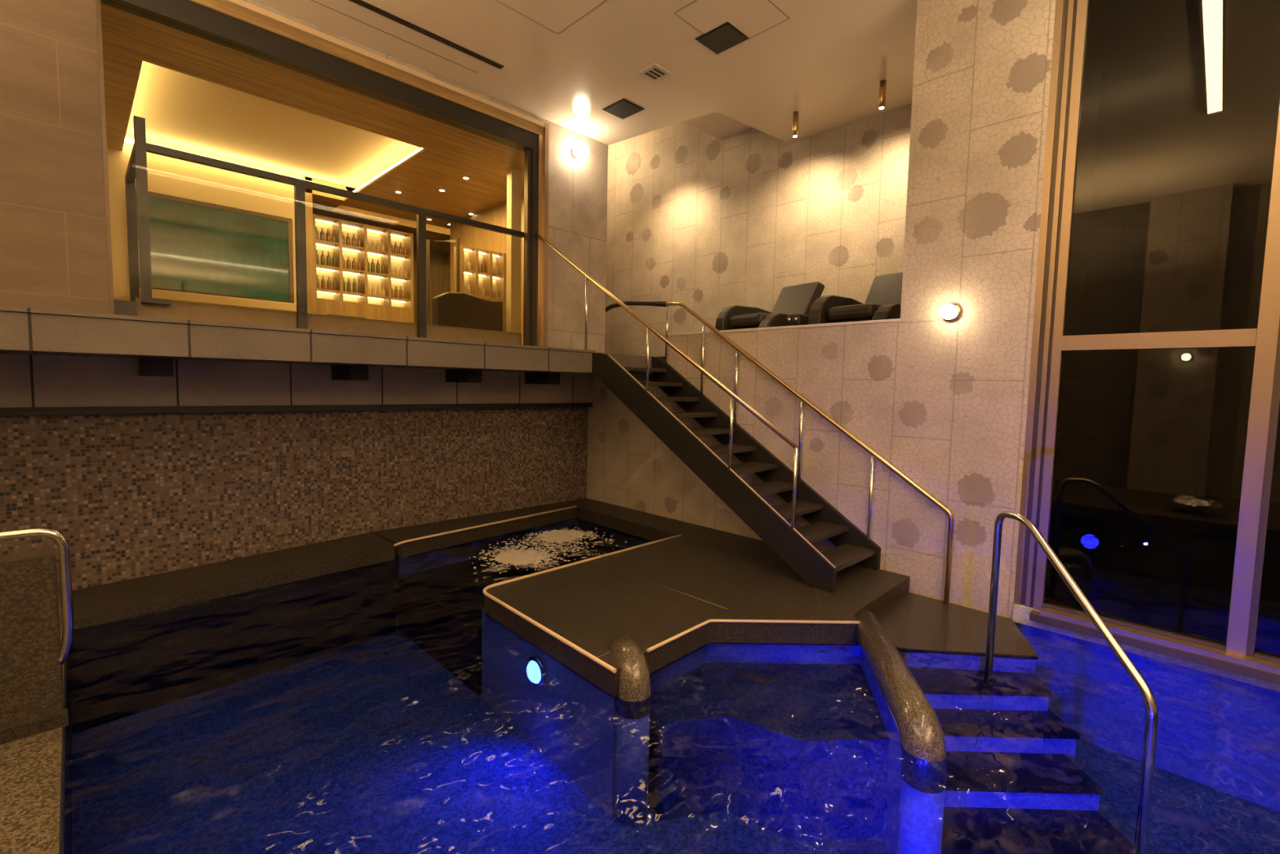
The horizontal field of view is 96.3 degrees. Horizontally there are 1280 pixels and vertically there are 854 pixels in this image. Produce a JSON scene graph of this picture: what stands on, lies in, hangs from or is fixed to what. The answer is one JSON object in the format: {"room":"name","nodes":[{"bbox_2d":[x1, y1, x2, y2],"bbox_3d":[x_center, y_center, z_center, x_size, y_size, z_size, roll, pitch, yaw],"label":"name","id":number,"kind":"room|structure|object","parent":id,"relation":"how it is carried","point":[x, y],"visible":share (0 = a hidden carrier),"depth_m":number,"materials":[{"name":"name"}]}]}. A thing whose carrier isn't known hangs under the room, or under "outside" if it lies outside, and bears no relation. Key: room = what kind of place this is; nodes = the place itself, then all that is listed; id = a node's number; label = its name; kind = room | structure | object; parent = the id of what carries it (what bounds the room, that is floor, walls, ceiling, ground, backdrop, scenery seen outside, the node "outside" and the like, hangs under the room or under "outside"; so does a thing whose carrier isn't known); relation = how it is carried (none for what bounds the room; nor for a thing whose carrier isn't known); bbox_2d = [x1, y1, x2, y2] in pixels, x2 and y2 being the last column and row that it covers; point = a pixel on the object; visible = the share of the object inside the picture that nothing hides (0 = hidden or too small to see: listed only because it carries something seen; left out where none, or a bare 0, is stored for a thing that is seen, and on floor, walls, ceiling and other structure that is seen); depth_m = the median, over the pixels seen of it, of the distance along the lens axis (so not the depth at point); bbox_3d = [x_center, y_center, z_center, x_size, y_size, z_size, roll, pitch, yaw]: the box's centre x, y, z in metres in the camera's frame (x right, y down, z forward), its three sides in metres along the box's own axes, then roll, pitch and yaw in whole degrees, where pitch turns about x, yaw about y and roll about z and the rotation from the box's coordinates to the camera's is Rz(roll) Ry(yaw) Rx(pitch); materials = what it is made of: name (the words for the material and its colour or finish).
{"room":"indoor swimming pool","nodes":[
{"label":"indoor swimming pool","id":0,"kind":"room"},
{"bbox_2d":[0,548,64,726],"bbox_3d":[-3.695,1.013,1.674,2.815,0.780,0.150,-3,6,-45],"label":"wall","id":1,"kind":"structure","parent":0,"point":[31,677],"depth_m":2.54,"materials":[{"name":"stone"}]},
{"bbox_2d":[0,708,68,744],"bbox_3d":[-3.627,1.378,1.634,2.830,0.060,0.049,-3,6,-45],"label":"baseboard","id":2,"kind":"structure","parent":1,"relation":"attached to","point":[13,731],"depth_m":2.54,"materials":[{"name":"stone"}]},
{"bbox_2d":[0,528,73,665],"bbox_3d":[-3.137,0.790,2.117,1.480,0.652,0.102,-3,6,-45],"label":"grab rail","id":3,"kind":"object","parent":1,"relation":"attached to","point":[64,551],"visible":1,"depth_m":2.58,"materials":[{"name":"silver metal"}]},
{"bbox_2d":[0,581,66,853],"bbox_3d":[-2.088,2.304,0.107,2.810,1.500,9.599,-3,6,-45],"label":"floor","id":4,"kind":"structure","parent":0,"point":[33,767],"depth_m":2.21,"materials":[{"name":"stone"}]},
{"bbox_2d":[106,133,307,303],"bbox_3d":[-6.567,-2.514,8.127,3.240,2.844,0.200,-3,6,-45],"label":"wall","id":5,"kind":"structure","parent":0,"point":[167,175],"depth_m":8.08,"materials":[{"name":"beige paint"}]},
{"bbox_2d":[124,137,133,143],"bbox_3d":[-6.567,-3.730,7.372,0.087,0.090,0.189,-3,6,-45],"label":"light","id":6,"kind":"object","parent":5,"relation":"attached to","point":[129,140],"depth_m":7.53,"materials":[{"name":"white"}]},
{"bbox_2d":[135,188,293,303],"bbox_3d":[-6.147,-2.559,8.362,1.910,1.330,0.048,-3,6,-45],"label":"glass panel","id":7,"kind":"object","parent":5,"relation":"attached to","point":[197,246],"visible":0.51,"depth_m":8.36,"materials":[{"name":"green glass"}]},
{"bbox_2d":[139,288,296,311],"bbox_3d":[-5.967,-1.789,8.240,2.000,0.120,0.480,-3,6,-45],"label":"wall shelf","id":8,"kind":"object","parent":5,"relation":"attached to","point":[157,294],"visible":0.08,"depth_m":8.02,"materials":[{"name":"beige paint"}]},
{"bbox_2d":[71,532,395,629],"bbox_3d":[-3.377,1.880,5.011,2.270,1.420,0.777,-3,6,-45],"label":"ledge","id":9,"kind":"object","parent":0,"point":[119,600],"visible":0.21,"depth_m":4.75,"materials":[{"name":"stone"}]},
{"bbox_2d":[126,61,420,188],"bbox_3d":[-4.717,-3.850,7.366,3.140,0.030,3.280,-3,6,-45],"label":"ceiling","id":10,"kind":"structure","parent":0,"point":[179,108],"depth_m":7.48,"materials":[{"name":"beige paint"}]},
{"bbox_2d":[0,0,587,590],"bbox_3d":[-3.642,-0.908,5.215,8.000,7.100,0.250,-3,6,-45],"label":"wall","id":11,"kind":"structure","parent":0,"point":[131,495],"depth_m":4.78,"materials":[{"name":"tile"}]},
{"bbox_2d":[0,402,592,415],"bbox_3d":[-3.535,-0.166,5.144,7.998,0.055,0.099,-3,6,-45],"label":"trim","id":12,"kind":"structure","parent":11,"relation":"attached to","point":[171,409],"depth_m":5.11,"materials":[{"name":"black paint"}]},
{"bbox_2d":[134,297,521,345],"bbox_3d":[-2.903,-1.008,6.136,3.750,0.283,0.110,-3,6,-45],"label":"sill","id":13,"kind":"structure","parent":11,"relation":"attached to","point":[177,309],"depth_m":5.71,"materials":[{"name":"brown stone"}]},
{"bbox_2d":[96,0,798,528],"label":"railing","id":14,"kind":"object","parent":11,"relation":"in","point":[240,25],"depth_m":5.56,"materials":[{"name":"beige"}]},
{"bbox_2d":[0,353,591,407],"bbox_3d":[-3.537,-0.386,5.135,7.998,0.385,0.079,-3,6,-45],"label":"wall","id":15,"kind":"structure","parent":0,"point":[26,380],"depth_m":5.08,"materials":[{"name":"grey tile"}]},
{"bbox_2d":[137,357,173,376],"bbox_3d":[-3.782,-0.466,4.475,0.170,0.139,0.499,-3,6,-45],"label":"air vent","id":16,"kind":"object","parent":15,"relation":"attached to","point":[148,366],"visible":0.93,"depth_m":4.30,"materials":[{"name":"black metal"}]},
{"bbox_2d":[331,364,368,380],"bbox_3d":[-2.772,-0.517,5.472,0.170,0.139,0.499,-3,6,-45],"label":"air vent","id":17,"kind":"object","parent":15,"relation":"attached to","point":[344,372],"visible":0.86,"depth_m":5.32,"materials":[{"name":"black metal"}]},
{"bbox_2d":[445,368,481,382],"bbox_3d":[-1.939,-0.558,6.293,0.170,0.139,0.499,-3,6,-45],"label":"bracket","id":18,"kind":"object","parent":15,"relation":"attached to","point":[466,375],"visible":1,"depth_m":6.15,"materials":[{"name":"black metal"}]},
{"bbox_2d":[524,372,559,384],"bbox_3d":[-1.200,-0.596,7.023,0.170,0.139,0.499,-3,6,-45],"label":"bracket","id":19,"kind":"object","parent":15,"relation":"attached to","point":[547,378],"visible":1,"depth_m":6.89,"materials":[{"name":"black metal"}]},
{"bbox_2d":[304,176,314,313],"bbox_3d":[-5.730,-2.607,9.654,0.100,2.844,1.200,-3,6,-45],"label":"wall","id":20,"kind":"structure","parent":0,"point":[308,198],"depth_m":9.21,"materials":[{"name":"brown wood"}]},
{"bbox_2d":[100,2,524,253],"bbox_3d":[-4.021,-3.856,9.510,8.900,0.240,6.740,-3,6,-45],"label":"ceiling","id":21,"kind":"structure","parent":0,"point":[448,153],"depth_m":6.67,"materials":[{"name":"brown wood"}]},
{"bbox_2d":[352,147,422,191],"bbox_3d":[-3.704,-3.736,8.304,0.036,0.090,2.517,-3,6,-45],"label":"light","id":22,"kind":"object","parent":21,"relation":"attached to","point":[420,148],"depth_m":8.23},
{"bbox_2d":[0,311,651,374],"bbox_3d":[-3.113,-0.651,4.691,7.998,0.225,1.269,-3,6,-45],"label":"ledge","id":23,"kind":"structure","parent":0,"point":[20,332],"depth_m":4.26,"materials":[{"name":"grey tile"}]},
{"bbox_2d":[0,306,595,352],"bbox_3d":[-3.313,-0.752,4.276,7.138,0.025,0.765,-3,6,-45],"label":"trim","id":24,"kind":"structure","parent":23,"relation":"on","point":[2,308],"depth_m":4.20,"materials":[{"name":"grey tile"}]},
{"bbox_2d":[413,246,450,324],"bbox_3d":[-5.052,-2.830,12.916,5.460,2.844,0.200,-3,6,-45],"label":"wall","id":25,"kind":"structure","parent":0,"point":[439,262],"depth_m":13.10,"materials":[{"name":"brown wood"}]},
{"bbox_2d":[449,194,524,345],"bbox_3d":[-2.121,-2.721,9.516,0.230,3.244,3.930,-3,6,-45],"label":"wall","id":26,"kind":"structure","parent":0,"point":[469,236],"depth_m":9.79,"materials":[{"name":"brown wood"}]},
{"bbox_2d":[546,120,608,352],"bbox_3d":[-0.921,-2.766,7.738,1.035,3.644,0.250,-3,6,-45],"label":"wall pier","id":27,"kind":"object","parent":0,"point":[578,188],"visible":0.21,"depth_m":7.66,"materials":[{"name":"beige tile"}]},
{"bbox_2d":[570,141,588,159],"bbox_3d":[-0.777,-3.598,7.460,0.210,0.210,0.235,-3,6,-45],"label":"wall lamp","id":28,"kind":"object","parent":27,"relation":"attached to","point":[580,150],"visible":1,"depth_m":7.39,"materials":[{"name":"white glass"}]},
{"bbox_2d":[255,0,917,145],"bbox_3d":[0.557,-3.581,2.176,9.900,0.250,9.600,-3,6,-45],"label":"ceiling","id":29,"kind":"structure","parent":0,"point":[826,63],"depth_m":5.79,"materials":[{"name":"beige paint"}]},
{"bbox_2d":[311,0,477,72],"bbox_3d":[-2.843,-3.735,5.045,3.100,0.002,0.008,-3,6,-45],"label":"trim","id":30,"kind":"structure","parent":29,"relation":"attached to","point":[311,0],"depth_m":5.49,"materials":[{"name":"black metal"}]},
{"bbox_2d":[349,0,503,69],"bbox_3d":[-2.598,-3.717,4.890,3.230,0.005,0.075,-3,6,-45],"label":"ceiling vent","id":31,"kind":"object","parent":29,"relation":"in","point":[361,2],"visible":1,"depth_m":5.44,"materials":[{"name":"black metal"}]},
{"bbox_2d":[496,0,606,34],"bbox_3d":[-0.777,-3.664,4.685,1.040,0.004,1.050,-3,6,-45],"label":"access hatch","id":32,"kind":"object","parent":29,"relation":"attached to","point":[556,15],"visible":1,"depth_m":5.08,"materials":[{"name":"beige paint"}]},
{"bbox_2d":[602,98,644,119],"bbox_3d":[-0.201,-3.806,6.873,0.340,0.013,0.380,-3,6,-45],"label":"ceiling vent","id":33,"kind":"object","parent":29,"relation":"in","point":[623,108],"visible":1,"depth_m":6.85,"materials":[{"name":"black metal"}]},
{"bbox_2d":[637,62,671,83],"bbox_3d":[0.154,-3.740,6.067,0.260,0.013,0.260,-3,6,-45],"label":"ceiling vent","id":34,"kind":"object","parent":29,"relation":"in","point":[654,73],"visible":1,"depth_m":6.06,"materials":[{"name":"white metal"}]},
{"bbox_2d":[695,21,749,53],"bbox_3d":[0.780,-3.680,5.436,0.340,0.013,0.380,-3,6,-45],"label":"ceiling vent","id":35,"kind":"object","parent":29,"relation":"in","point":[726,36],"visible":1,"depth_m":5.42,"materials":[{"name":"black metal"}]},
{"bbox_2d":[674,0,789,38],"bbox_3d":[0.820,-3.660,5.104,0.760,0.004,0.700,-3,6,-45],"label":"ceiling panel","id":36,"kind":"object","parent":29,"relation":"attached to","point":[751,18],"visible":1,"depth_m":5.09,"materials":[{"name":"beige paint"}]},
{"bbox_2d":[791,111,799,137],"bbox_3d":[1.868,-3.630,6.886,0.068,0.280,0.068,-3,6,-45],"label":"spotlight","id":37,"kind":"object","parent":29,"relation":"attached to","point":[795,114],"visible":1,"depth_m":6.86,"materials":[{"name":"gold metal"}]},
{"bbox_2d":[878,80,886,109],"bbox_3d":[2.598,-3.561,6.149,0.068,0.280,0.068,-3,6,-45],"label":"spotlight","id":38,"kind":"object","parent":29,"relation":"attached to","point":[882,83],"visible":1,"depth_m":6.12,"materials":[{"name":"gold metal"}]},
{"bbox_2d":[607,633,650,702],"bbox_3d":[-0.068,1.764,3.386,0.196,0.946,0.390,0,4,-15],"label":"water spout","id":39,"kind":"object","parent":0,"point":[634,681],"depth_m":3.24,"materials":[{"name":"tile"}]},
{"bbox_2d":[482,533,682,673],"bbox_3d":[-0.473,1.241,4.807,1.293,0.026,3.041,2,4,11],"label":"trim","id":40,"kind":"structure","parent":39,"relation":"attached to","point":[553,633],"depth_m":4.10,"materials":[{"name":"beige"}]},
{"bbox_2d":[372,497,910,697],"bbox_3d":[-0.212,1.286,5.412,2.998,0.158,4.578,-3,6,-45],"label":"deck","id":41,"kind":"object","parent":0,"point":[588,604],"visible":0.87,"depth_m":4.47,"materials":[{"name":"stone"}]},
{"bbox_2d":[393,505,577,546],"bbox_3d":[-1.626,1.091,6.538,0.077,0.026,2.492,4,5,38],"label":"trim","id":42,"kind":"structure","parent":41,"relation":"on","point":[575,506],"depth_m":6.33,"materials":[{"name":"beige"}]},
{"bbox_2d":[593,560,727,608],"bbox_3d":[0.106,1.267,4.669,1.480,0.007,0.008,5,6,45],"label":"trim","id":43,"kind":"structure","parent":41,"relation":"on","point":[593,561],"depth_m":4.58,"materials":[{"name":"brown metal"}]},
{"bbox_2d":[591,352,880,592],"bbox_3d":[0.807,0.219,5.819,0.896,1.954,2.991,-3,6,-45],"label":"staircase","id":44,"kind":"structure","parent":41,"relation":"on","point":[819,570],"depth_m":5.49,"materials":[{"name":"black metal"}]},
{"bbox_2d":[665,302,954,604],"bbox_3d":[1.427,-0.014,5.766,0.042,2.730,3.252,-3,6,-45],"label":"stair handrail","id":45,"kind":"object","parent":44,"relation":"attached to","point":[951,519],"visible":1,"depth_m":5.39,"materials":[{"name":"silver metal"}]},
{"bbox_2d":[605,300,666,311],"bbox_3d":[-0.232,-1.635,7.999,0.237,0.214,2.597,0,4,-21],"label":"handrail","id":46,"kind":"object","parent":45,"relation":"attached to","point":[649,303],"visible":0.69,"depth_m":7.39,"materials":[{"name":"black metal"}]},
{"bbox_2d":[63,517,1279,853],"bbox_3d":[0.416,1.530,3.222,5.170,0.001,8.580,-3,6,-45],"label":"water","id":47,"kind":"object","parent":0,"point":[380,708],"visible":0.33,"depth_m":2.82,"materials":[{"name":"blue liquid"}]},
{"bbox_2d":[468,525,626,573],"bbox_3d":[-0.972,1.288,6.143,1.222,0.023,1.901,4,5,30],"label":"foam","id":48,"kind":"object","parent":47,"relation":"on","point":[519,557],"visible":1,"depth_m":6.02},
{"bbox_2d":[684,111,752,139],"bbox_3d":[1.029,-4.279,7.568,1.610,0.120,1.170,-3,6,-45],"label":"access hatch","id":49,"kind":"structure","parent":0,"point":[717,125],"depth_m":8.08,"materials":[{"name":"beige paint"}]},
{"bbox_2d":[604,104,911,356],"bbox_3d":[0.759,-3.209,9.186,0.200,4.500,8.400,-3,6,-45],"label":"wall","id":50,"kind":"structure","parent":0,"point":[698,220],"depth_m":8.31,"materials":[{"name":"stone"}]},
{"bbox_2d":[586,320,1029,618],"bbox_3d":[1.178,0.819,6.331,0.300,3.700,5.170,-3,6,-45],"label":"wall","id":51,"kind":"structure","parent":0,"point":[961,438],"depth_m":5.20,"materials":[{"name":"stone"}]},
{"bbox_2d":[667,318,900,335],"bbox_3d":[1.336,-1.018,5.966,0.156,0.022,2.734,-3,6,-45],"label":"trim","id":52,"kind":"structure","parent":51,"relation":"on","point":[895,319],"depth_m":5.64,"materials":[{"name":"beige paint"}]},
{"bbox_2d":[1012,604,1279,691],"bbox_3d":[4.521,2.245,3.001,0.320,1.480,4.425,-3,6,-45],"label":"sill","id":53,"kind":"structure","parent":51,"relation":"attached to","point":[1020,613],"depth_m":3.87,"materials":[{"name":"stone"}]},
{"bbox_2d":[1013,0,1279,684],"bbox_3d":[4.487,-0.914,2.675,0.240,4.975,4.430,-3,6,-45],"label":"window","id":54,"kind":"structure","parent":51,"relation":"in","point":[1151,465],"depth_m":3.79,"materials":[{"name":"brown glass"}]},
{"bbox_2d":[853,610,946,761],"bbox_3d":[1.483,2.076,3.481,0.230,1.459,1.493,2,4,10],"label":"handrail","id":55,"kind":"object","parent":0,"point":[918,726],"depth_m":3.05,"materials":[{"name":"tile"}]},
{"bbox_2d":[646,618,860,652],"bbox_3d":[0.748,1.337,3.849,1.587,0.022,0.329,0,4,-18],"label":"trim","id":56,"kind":"structure","parent":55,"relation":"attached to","point":[650,649],"depth_m":3.92,"materials":[{"name":"beige"}]},
{"bbox_2d":[875,591,1038,657],"bbox_3d":[2.287,1.502,4.192,1.168,0.025,1.050,-3,6,-45],"label":"floor","id":57,"kind":"structure","parent":0,"point":[917,622],"depth_m":4.22,"materials":[{"name":"stone"}]},
{"bbox_2d":[897,0,1055,374],"bbox_3d":[3.364,-2.385,5.234,2.100,3.860,0.970,-3,6,-45],"label":"wall column","id":58,"kind":"structure","parent":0,"point":[982,68],"depth_m":4.50,"materials":[{"name":"stone"}]},
{"bbox_2d":[940,303,961,321],"bbox_3d":[2.481,-0.923,4.601,0.150,0.140,0.140,-3,6,-45],"label":"wall lamp","id":59,"kind":"object","parent":58,"relation":"attached to","point":[951,312],"visible":1,"depth_m":4.57,"materials":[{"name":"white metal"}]},
{"bbox_3d":[-4.080,-1.046,9.714,8.900,0.205,6.740,-3,6,-45],"label":"floor","id":60,"kind":"structure","parent":0,"visible":0},
{"bbox_2d":[325,314,366,318],"bbox_3d":[-4.673,-1.428,9.048,0.550,0.623,0.400,-3,6,-45],"label":"countertop","id":61,"kind":"structure","parent":60,"relation":"on","point":[326,314],"depth_m":8.87,"materials":[{"name":"brown wood"}]},
{"bbox_2d":[312,213,413,323],"bbox_3d":[-5.030,-2.422,10.407,1.710,2.396,0.360,-3,6,-45],"label":"tall cabinet","id":62,"kind":"object","parent":60,"relation":"on","point":[326,301],"visible":0.67,"depth_m":10.36,"materials":[{"name":"beige wood"}]},
{"bbox_2d":[320,227,324,240],"bbox_3d":[-5.452,-3.296,9.837,0.070,0.230,0.067,-3,6,-45],"label":"bottle","id":63,"kind":"object","parent":62,"relation":"on","point":[322,233],"visible":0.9,"depth_m":9.81,"materials":[{"name":"brown glass"}]},
{"bbox_2d":[320,250,324,265],"bbox_3d":[-5.460,-2.902,9.866,0.064,0.260,0.061,-3,6,-45],"label":"bottle","id":64,"kind":"object","parent":62,"relation":"on","point":[322,257],"visible":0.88,"depth_m":9.85,"materials":[{"name":"green glass"}]},
{"bbox_2d":[320,275,325,288],"bbox_3d":[-5.469,-2.488,9.896,0.070,0.230,0.067,-3,6,-45],"label":"bottle","id":65,"kind":"object","parent":62,"relation":"on","point":[322,281],"visible":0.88,"depth_m":9.87,"materials":[{"name":"brown glass"}]},
{"bbox_2d":[325,228,330,241],"bbox_3d":[-5.386,-3.299,9.901,0.070,0.230,0.067,-3,6,-45],"label":"bottle","id":66,"kind":"object","parent":62,"relation":"on","point":[327,234],"visible":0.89,"depth_m":9.88,"materials":[{"name":"brown glass"}]},
{"bbox_2d":[326,251,330,266],"bbox_3d":[-5.395,-2.905,9.930,0.064,0.260,0.061,-3,6,-45],"label":"bottle","id":67,"kind":"object","parent":62,"relation":"on","point":[328,258],"visible":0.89,"depth_m":9.91,"materials":[{"name":"green glass"}]},
{"bbox_2d":[326,276,331,289],"bbox_3d":[-5.404,-2.491,9.960,0.070,0.230,0.067,-3,6,-45],"label":"bottle","id":68,"kind":"object","parent":62,"relation":"on","point":[328,282],"visible":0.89,"depth_m":9.94,"materials":[{"name":"brown glass"}]},
{"bbox_2d":[331,230,336,242],"bbox_3d":[-5.321,-3.303,9.966,0.070,0.230,0.067,-3,6,-45],"label":"bottle","id":69,"kind":"object","parent":62,"relation":"on","point":[333,235],"visible":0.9,"depth_m":9.94,"materials":[{"name":"brown glass"}]},
{"bbox_2d":[332,252,336,266],"bbox_3d":[-5.330,-2.909,9.994,0.064,0.260,0.061,-3,6,-45],"label":"bottle","id":70,"kind":"object","parent":62,"relation":"on","point":[334,259],"visible":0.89,"depth_m":9.97,"materials":[{"name":"green glass"}]},
{"bbox_2d":[332,277,337,290],"bbox_3d":[-5.338,-2.495,10.024,0.070,0.230,0.067,-3,6,-45],"label":"bottle","id":71,"kind":"object","parent":62,"relation":"on","point":[334,283],"visible":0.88,"depth_m":10.00,"materials":[{"name":"brown glass"}]},
{"bbox_2d":[346,256,351,268],"bbox_3d":[-5.165,-2.902,10.158,0.070,0.230,0.067,-3,6,-45],"label":"bottle","id":72,"kind":"object","parent":62,"relation":"on","point":[348,262],"visible":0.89,"depth_m":10.13,"materials":[{"name":"brown glass"}]},
{"bbox_2d":[346,277,351,292],"bbox_3d":[-5.173,-2.518,10.186,0.064,0.260,0.061,-3,6,-45],"label":"bottle","id":73,"kind":"object","parent":62,"relation":"on","point":[348,284],"visible":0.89,"depth_m":10.17,"materials":[{"name":"green glass"}]},
{"bbox_2d":[357,279,361,293],"bbox_3d":[-5.043,-2.525,10.315,0.064,0.260,0.061,-3,6,-45],"label":"bottle","id":74,"kind":"object","parent":62,"relation":"on","point":[359,285],"visible":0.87,"depth_m":10.29,"materials":[{"name":"green glass"}]},
{"bbox_2d":[315,219,404,237],"bbox_3d":[-5.076,-3.593,10.393,1.600,0.012,0.040,-3,6,-45],"label":"light","id":75,"kind":"object","parent":62,"relation":"attached to","point":[322,222],"depth_m":10.34,"materials":[{"name":"yellow"}]},
{"bbox_2d":[315,244,404,259],"bbox_3d":[-5.085,-3.184,10.423,1.600,0.012,0.040,-3,6,-45],"label":"light","id":76,"kind":"object","parent":62,"relation":"attached to","point":[317,246],"depth_m":10.37,"materials":[{"name":"yellow"}]},
{"bbox_2d":[316,267,404,281],"bbox_3d":[-5.093,-2.776,10.453,1.600,0.012,0.040,-3,6,-45],"label":"light","id":77,"kind":"object","parent":62,"relation":"attached to","point":[318,269],"depth_m":10.40,"materials":[{"name":"yellow"}]},
{"bbox_2d":[316,291,404,302],"bbox_3d":[-5.102,-2.377,10.482,1.600,0.012,0.040,-3,6,-45],"label":"light","id":78,"kind":"object","parent":62,"relation":"attached to","point":[318,293],"depth_m":10.41,"materials":[{"name":"yellow"}]},
{"bbox_2d":[315,214,409,236],"bbox_3d":[-5.005,-3.605,10.321,1.660,0.024,0.319,-3,6,-45],"label":"shelf","id":79,"kind":"object","parent":62,"relation":"attached to","point":[322,220],"depth_m":10.26,"materials":[{"name":"brown wood"}]},
{"bbox_2d":[315,239,410,258],"bbox_3d":[-5.013,-3.196,10.351,1.660,0.024,0.319,-3,6,-45],"label":"shelf","id":80,"kind":"object","parent":62,"relation":"attached to","point":[319,243],"depth_m":10.29,"materials":[{"name":"brown wood"}]},
{"bbox_2d":[316,263,410,280],"bbox_3d":[-5.022,-2.787,10.380,1.660,0.024,0.319,-3,6,-45],"label":"shelf","id":81,"kind":"object","parent":62,"relation":"attached to","point":[320,268],"depth_m":10.33,"materials":[{"name":"brown wood"}]},
{"bbox_2d":[316,288,410,302],"bbox_3d":[-5.031,-2.388,10.409,1.660,0.024,0.319,-3,6,-45],"label":"shelf","id":82,"kind":"object","parent":62,"relation":"attached to","point":[319,291],"depth_m":10.35,"materials":[{"name":"brown wood"}]},
{"bbox_2d":[316,297,410,309],"bbox_3d":[-5.034,-2.219,10.421,1.660,0.024,0.319,-3,6,-45],"label":"shelf","id":83,"kind":"object","parent":62,"relation":"attached to","point":[340,300],"depth_m":10.27,"materials":[{"name":"brown wood"}]},
{"bbox_2d":[370,258,374,272],"bbox_3d":[-4.869,-2.932,10.448,0.064,0.260,0.061,-3,6,-45],"label":"bottle","id":84,"kind":"object","parent":62,"relation":"on","point":[372,264],"visible":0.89,"depth_m":10.43,"materials":[{"name":"green glass"}]},
{"bbox_2d":[381,260,385,274],"bbox_3d":[-4.739,-2.938,10.577,0.064,0.260,0.061,-3,6,-45],"label":"bottle","id":85,"kind":"object","parent":62,"relation":"on","point":[383,267],"visible":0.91,"depth_m":10.56,"materials":[{"name":"green glass"}]},
{"bbox_2d":[426,237,459,324],"bbox_3d":[-3.080,-1.999,8.965,0.600,1.844,0.054,2,4,17],"label":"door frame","id":86,"kind":"structure","parent":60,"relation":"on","point":[428,268],"depth_m":8.98,"materials":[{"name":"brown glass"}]},
{"bbox_2d":[431,292,502,331],"bbox_3d":[-2.529,-1.423,8.094,0.980,0.844,0.665,-3,6,-45],"label":"lounge sofa","id":87,"kind":"object","parent":60,"relation":"on","point":[457,309],"visible":0.41,"depth_m":7.80,"materials":[{"name":"brown fabric"}]},
{"bbox_2d":[453,244,506,331],"bbox_3d":[-2.588,-1.969,9.301,0.800,1.756,0.240,-3,6,-45],"label":"tall cabinet","id":88,"kind":"object","parent":60,"relation":"on","point":[476,279],"visible":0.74,"depth_m":9.26,"materials":[{"name":"beige paint"}]},
{"bbox_2d":[463,248,498,257],"bbox_3d":[-2.598,-2.817,9.268,0.690,0.012,0.040,-3,6,-45],"label":"light","id":89,"kind":"object","parent":88,"relation":"attached to","point":[468,251],"depth_m":9.27,"materials":[{"name":"yellow"}]},
{"bbox_2d":[463,271,498,279],"bbox_3d":[-2.606,-2.458,9.294,0.690,0.012,0.040,-3,6,-45],"label":"light","id":90,"kind":"object","parent":88,"relation":"attached to","point":[465,273],"depth_m":9.29,"materials":[{"name":"yellow"}]},
{"bbox_2d":[480,258,485,272],"bbox_3d":[-2.542,-2.603,9.300,0.070,0.230,0.067,-3,6,-45],"label":"bottle","id":91,"kind":"object","parent":88,"relation":"on","point":[482,265],"visible":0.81,"depth_m":9.28,"materials":[{"name":"brown glass"}]},
{"bbox_2d":[463,245,502,255],"bbox_3d":[-2.569,-2.832,9.238,0.750,0.024,0.199,-3,6,-45],"label":"shelf","id":92,"kind":"object","parent":88,"relation":"attached to","point":[468,250],"depth_m":9.19,"materials":[{"name":"brown wood"}]},
{"bbox_2d":[463,269,502,277],"bbox_3d":[-2.577,-2.473,9.264,0.750,0.024,0.199,-3,6,-45],"label":"shelf","id":93,"kind":"object","parent":88,"relation":"attached to","point":[467,273],"depth_m":9.22,"materials":[{"name":"brown wood"}]},
{"bbox_2d":[463,292,502,298],"bbox_3d":[-2.584,-2.114,9.290,0.750,0.024,0.199,-3,6,-45],"label":"shelf","id":94,"kind":"object","parent":88,"relation":"attached to","point":[489,295],"depth_m":9.24,"materials":[{"name":"brown wood"}]},
{"bbox_2d":[506,168,521,333],"bbox_3d":[-1.784,-2.286,8.106,0.160,2.593,0.120,-3,6,-45],"label":"trim","id":95,"kind":"structure","parent":60,"relation":"on","point":[513,176],"depth_m":8.05,"materials":[{"name":"beige paint"}]},
{"bbox_3d":[2.005,-0.722,6.653,1.760,0.240,2.730,-3,6,-45],"label":"niche","id":96,"kind":"object","parent":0,"visible":0},
{"bbox_2d":[715,281,824,330],"bbox_3d":[1.613,-1.316,6.908,1.107,0.892,0.870,-1,5,-33],"label":"recliner","id":97,"kind":"object","parent":96,"relation":"on","point":[796,299],"visible":0.42,"depth_m":6.89,"materials":[{"name":"black leather"}]},
{"bbox_2d":[786,313,808,325],"bbox_3d":[1.744,-1.020,6.261,0.360,0.400,0.160,-3,6,-45],"label":"side table","id":98,"kind":"object","parent":96,"relation":"on","point":[794,319],"visible":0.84,"depth_m":6.15,"materials":[{"name":"black wood"}]},
{"bbox_2d":[808,271,902,324],"bbox_3d":[2.481,-1.234,6.035,1.107,0.892,0.870,-2,5,-37],"label":"recliner","id":99,"kind":"object","parent":96,"relation":"on","point":[883,300],"visible":0.48,"depth_m":6.00,"materials":[{"name":"black leather"}]},
{"bbox_3d":[0.396,2.616,3.304,5.190,0.720,8.600,-3,6,-45],"label":"floor","id":100,"kind":"structure","parent":0,"visible":0},
{"bbox_2d":[985,511,1158,787],"bbox_3d":[2.275,1.437,3.132,0.053,1.778,1.145,1,4,-2],"label":"pool handrail","id":101,"kind":"object","parent":100,"relation":"on","point":[1151,724],"visible":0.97,"depth_m":2.94,"materials":[{"name":"silver metal"}]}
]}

